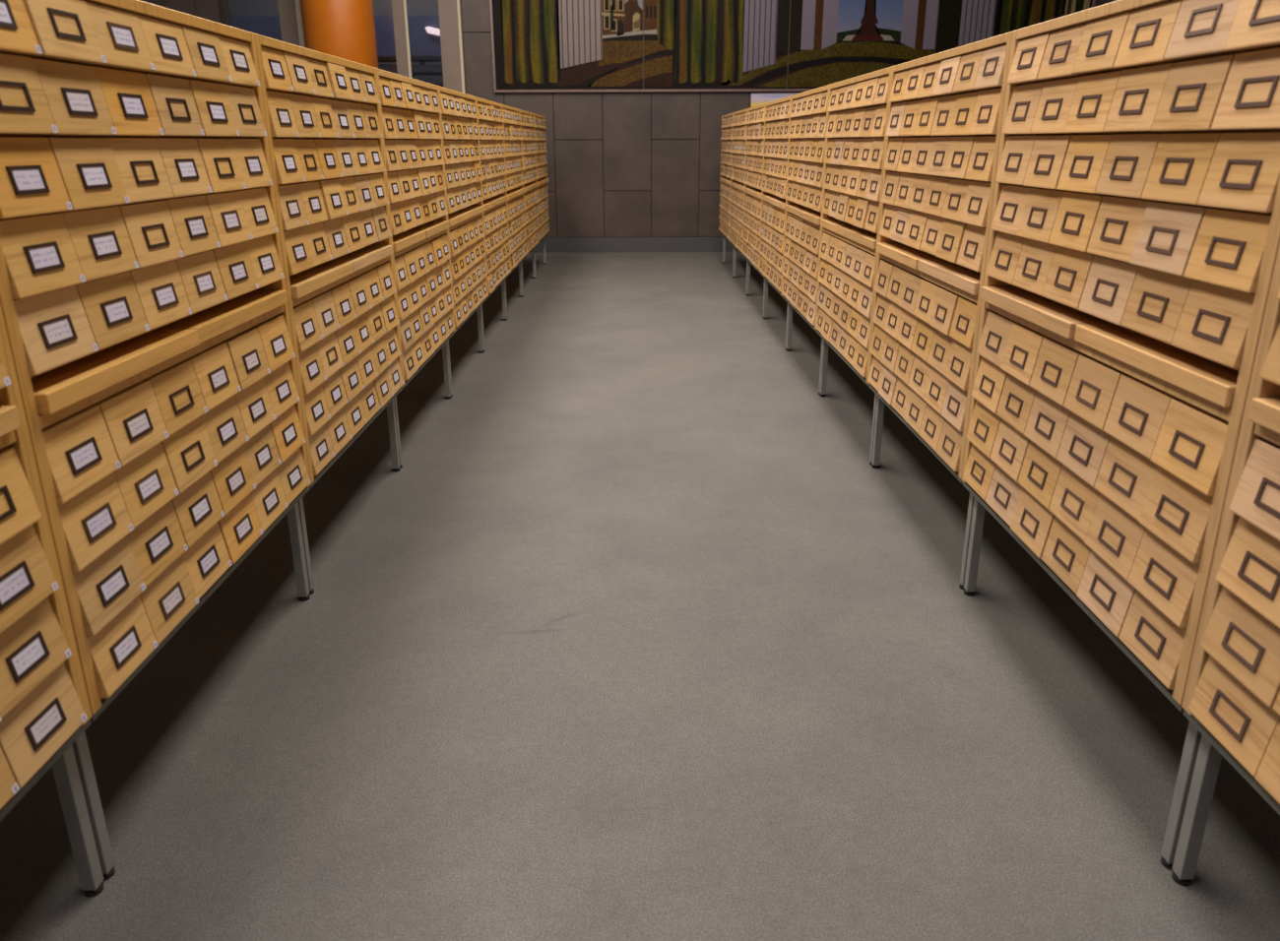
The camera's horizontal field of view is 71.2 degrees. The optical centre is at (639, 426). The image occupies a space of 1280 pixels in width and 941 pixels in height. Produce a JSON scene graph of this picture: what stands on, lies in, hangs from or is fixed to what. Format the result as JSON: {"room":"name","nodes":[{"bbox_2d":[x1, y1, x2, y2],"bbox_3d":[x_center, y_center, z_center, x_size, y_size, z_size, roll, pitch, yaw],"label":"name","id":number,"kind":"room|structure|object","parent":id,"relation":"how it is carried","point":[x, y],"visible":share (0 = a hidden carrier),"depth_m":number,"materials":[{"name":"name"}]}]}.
{"room":"library catalog room","nodes":[
{"label":"library catalog room","id":0,"kind":"room"},
{"bbox_2d":[228,0,443,86],"bbox_3d":[-4.347,-5.072,12.138,5.500,4.800,0.100,0,18,0],"label":"wall","id":1,"kind":"structure","parent":0,"point":[236,7],"depth_m":11.93,"materials":[{"name":"paint"}]},
{"bbox_2d":[230,15,441,56],"bbox_3d":[-4.297,-5.255,12.017,5.200,0.500,0.020,0,18,0],"label":"window","id":2,"kind":"structure","parent":1,"relation":"attached to","point":[421,43],"depth_m":11.99,"materials":[{"name":"blue glass"}]},
{"bbox_2d":[425,26,440,35],"bbox_3d":[-2.722,-5.295,11.976,0.302,0.127,0.054,0,18,0],"label":"wall lamp","id":3,"kind":"object","parent":1,"relation":"attached to","point":[429,30],"visible":0.58,"depth_m":11.95,"materials":[{"name":"white"}]},
{"bbox_2d":[300,0,378,67],"bbox_3d":[-3.167,-4.207,9.411,0.750,4.800,0.750,0,18,0],"label":"round column","id":4,"kind":"structure","parent":0,"point":[342,29],"depth_m":9.15,"materials":[{"name":"orange paint"}]},
{"bbox_2d":[139,0,1117,237],"bbox_3d":[-0.081,-4.464,9.897,14.000,4.628,0.200,0,18,0],"label":"wall","id":5,"kind":"structure","parent":0,"point":[619,164],"depth_m":10.21,"materials":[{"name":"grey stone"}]},
{"bbox_2d":[219,0,231,26],"bbox_3d":[-4.524,-4.330,9.813,0.070,4.800,0.080,0,18,0],"label":"trim","id":6,"kind":"structure","parent":5,"relation":"attached to","point":[224,4],"depth_m":9.73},
{"bbox_2d":[277,0,300,46],"bbox_3d":[-3.832,-4.333,9.816,0.195,4.800,0.080,0,18,0],"label":"trim","id":7,"kind":"structure","parent":5,"relation":"attached to","point":[287,8],"depth_m":9.75,"materials":[{"name":"beige metal"}]},
{"bbox_2d":[294,0,305,47],"bbox_3d":[-3.707,-4.319,9.769,0.055,4.800,0.019,0,18,0],"label":"trim","id":8,"kind":"structure","parent":5,"relation":"attached to","point":[297,2],"depth_m":9.73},
{"bbox_2d":[391,0,408,76],"bbox_3d":[-2.630,-4.340,9.823,0.130,4.800,0.080,0,18,0],"label":"trim","id":9,"kind":"structure","parent":5,"relation":"attached to","point":[397,5],"depth_m":9.80,"materials":[{"name":"beige metal"}]},
{"bbox_2d":[402,0,412,78],"bbox_3d":[-2.549,-4.325,9.776,0.030,4.800,0.019,0,18,0],"label":"trim","id":10,"kind":"structure","parent":5,"relation":"attached to","point":[405,1],"depth_m":9.79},
{"bbox_2d":[438,0,466,93],"bbox_3d":[-2.072,-4.343,9.826,0.245,4.800,0.080,0,18,0],"label":"trim","id":11,"kind":"structure","parent":5,"relation":"attached to","point":[447,9],"depth_m":9.83,"materials":[{"name":"beige metal"}]},
{"bbox_2d":[530,237,738,253],"bbox_3d":[-0.071,-2.147,10.536,14.000,0.170,0.032,0,18,0],"label":"baseboard","id":12,"kind":"structure","parent":5,"relation":"attached to","point":[552,244],"depth_m":10.52,"materials":[{"name":"stone"}]},
{"bbox_2d":[750,93,797,107],"bbox_3d":[1.724,-3.387,10.141,0.950,0.750,0.006,0,18,0],"label":"poster","id":13,"kind":"object","parent":5,"relation":"attached to","point":[756,98],"visible":0.21,"depth_m":10.04,"materials":[{"name":"paper"}]},
{"bbox_2d":[489,0,1095,92],"bbox_3d":[1.665,-5.014,9.604,6.599,2.642,0.045,0,18,0],"label":"mural","id":14,"kind":"object","parent":5,"relation":"attached to","point":[538,45],"visible":0.79,"depth_m":9.84,"materials":[{"name":"multicoloured paint"}]},
{"bbox_2d":[0,236,1279,940],"bbox_3d":[-0.037,-0.569,5.952,14.000,0.050,17.686,0,18,0],"label":"floor","id":15,"kind":"structure","parent":0,"point":[636,634],"depth_m":2.05,"materials":[{"name":"grey concrete"}]},
{"bbox_2d":[0,304,104,897],"bbox_3d":[-1.111,0.254,0.851,0.456,1.491,1.042,0,18,0],"label":"cabinet","id":16,"kind":"object","parent":15,"relation":"on","point":[44,704],"visible":1,"depth_m":1.32,"materials":[{"name":"brown wood"}]},
{"bbox_2d":[0,0,311,881],"bbox_3d":[-1.118,-0.063,1.846,0.455,1.491,1.042,0,18,0],"label":"cabinet","id":17,"kind":"object","parent":15,"relation":"on","point":[144,301],"visible":0.96,"depth_m":1.62,"materials":[{"name":"brown wood"}]},
{"bbox_2d":[255,33,404,594],"bbox_3d":[-1.125,-0.381,2.842,0.456,1.491,1.042,0,18,0],"label":"cabinet","id":18,"kind":"object","parent":15,"relation":"on","point":[322,110],"visible":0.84,"depth_m":2.65,"materials":[{"name":"brown wood"}]},
{"bbox_2d":[377,56,443,83],"bbox_3d":[-3.391,-3.827,12.286,3.080,2.330,0.290,0,18,0],"label":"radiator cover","id":19,"kind":"object","parent":15,"relation":"on","point":[422,68],"visible":0.06,"depth_m":11.86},
{"bbox_2d":[376,67,454,468],"bbox_3d":[-1.133,-0.699,3.837,0.456,1.491,1.042,0,18,0],"label":"cabinet","id":20,"kind":"object","parent":15,"relation":"on","point":[410,108],"visible":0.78,"depth_m":3.69,"materials":[{"name":"brown wood"}]},
{"bbox_2d":[438,85,488,397],"bbox_3d":[-1.140,-1.016,4.833,0.456,1.491,1.042,0,18,0],"label":"cabinet","id":21,"kind":"object","parent":15,"relation":"on","point":[463,176],"visible":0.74,"depth_m":4.71,"materials":[{"name":"brown wood"}]},
{"bbox_2d":[476,96,511,351],"bbox_3d":[-1.147,-1.334,5.828,0.457,1.491,1.042,0,18,0],"label":"cabinet","id":22,"kind":"object","parent":15,"relation":"on","point":[492,156],"visible":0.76,"depth_m":5.72,"materials":[{"name":"brown wood"}]},
{"bbox_2d":[502,104,526,319],"bbox_3d":[-1.154,-1.652,6.824,0.457,1.491,1.042,0,18,0],"label":"cabinet","id":23,"kind":"object","parent":15,"relation":"on","point":[512,123],"visible":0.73,"depth_m":6.73,"materials":[{"name":"brown wood"}]},
{"bbox_2d":[520,109,539,293],"bbox_3d":[-1.162,-1.969,7.819,0.455,1.491,1.042,0,18,0],"label":"cabinet","id":24,"kind":"object","parent":15,"relation":"on","point":[528,126],"visible":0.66,"depth_m":7.74,"materials":[{"name":"brown wood"}]},
{"bbox_2d":[534,113,549,274],"bbox_3d":[-1.169,-2.287,8.815,0.458,1.491,1.042,0,18,0],"label":"cabinet","id":25,"kind":"object","parent":15,"relation":"on","point":[540,120],"visible":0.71,"depth_m":8.75,"materials":[{"name":"brown wood"}]},
{"bbox_2d":[718,113,733,272],"bbox_3d":[1.056,-2.301,8.831,0.453,1.491,1.042,0,18,0],"label":"cabinet","id":26,"kind":"object","parent":15,"relation":"on","point":[727,120],"visible":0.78,"depth_m":8.77,"materials":[{"name":"brown wood"}]},
{"bbox_2d":[729,108,747,295],"bbox_3d":[1.063,-1.983,7.835,0.453,1.491,1.042,0,18,0],"label":"cabinet","id":27,"kind":"object","parent":15,"relation":"on","point":[737,174],"visible":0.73,"depth_m":7.75,"materials":[{"name":"brown wood"}]},
{"bbox_2d":[742,103,765,318],"bbox_3d":[1.069,-1.665,6.840,0.456,1.491,1.042,0,18,0],"label":"cabinet","id":28,"kind":"object","parent":15,"relation":"on","point":[755,115],"visible":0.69,"depth_m":6.74,"materials":[{"name":"brown wood"}]},
{"bbox_2d":[759,96,790,349],"bbox_3d":[1.077,-1.348,5.844,0.456,1.491,1.042,0,18,0],"label":"cabinet","id":29,"kind":"object","parent":15,"relation":"on","point":[775,156],"visible":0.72,"depth_m":5.75,"materials":[{"name":"brown wood"}]},
{"bbox_2d":[781,84,829,394],"bbox_3d":[1.085,-1.030,4.849,0.454,1.491,1.042,0,18,0],"label":"cabinet","id":30,"kind":"object","parent":15,"relation":"on","point":[808,109],"visible":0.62,"depth_m":4.73,"materials":[{"name":"brown wood"}]},
{"bbox_2d":[815,65,892,465],"bbox_3d":[1.092,-0.712,3.853,0.455,1.491,1.042,0,18,0],"label":"cabinet","id":31,"kind":"object","parent":15,"relation":"on","point":[858,106],"visible":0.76,"depth_m":3.70,"materials":[{"name":"brown wood"}]},
{"bbox_2d":[867,31,1012,589],"bbox_3d":[1.099,-0.395,2.858,0.455,1.491,1.042,0,18,0],"label":"cabinet","id":32,"kind":"object","parent":15,"relation":"on","point":[945,108],"visible":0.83,"depth_m":2.67,"materials":[{"name":"brown wood"}]},
{"bbox_2d":[961,0,1279,870],"bbox_3d":[1.106,-0.077,1.862,0.456,1.491,1.042,0,18,0],"label":"cabinet","id":33,"kind":"object","parent":15,"relation":"on","point":[1134,237],"visible":0.97,"depth_m":1.63,"materials":[{"name":"brown wood"}]},
{"bbox_2d":[1171,244,1279,887],"bbox_3d":[1.114,0.241,0.867,0.454,1.491,1.042,0,18,0],"label":"cabinet","id":34,"kind":"object","parent":15,"relation":"on","point":[1232,697],"visible":1,"depth_m":1.32,"materials":[{"name":"brown wood"}]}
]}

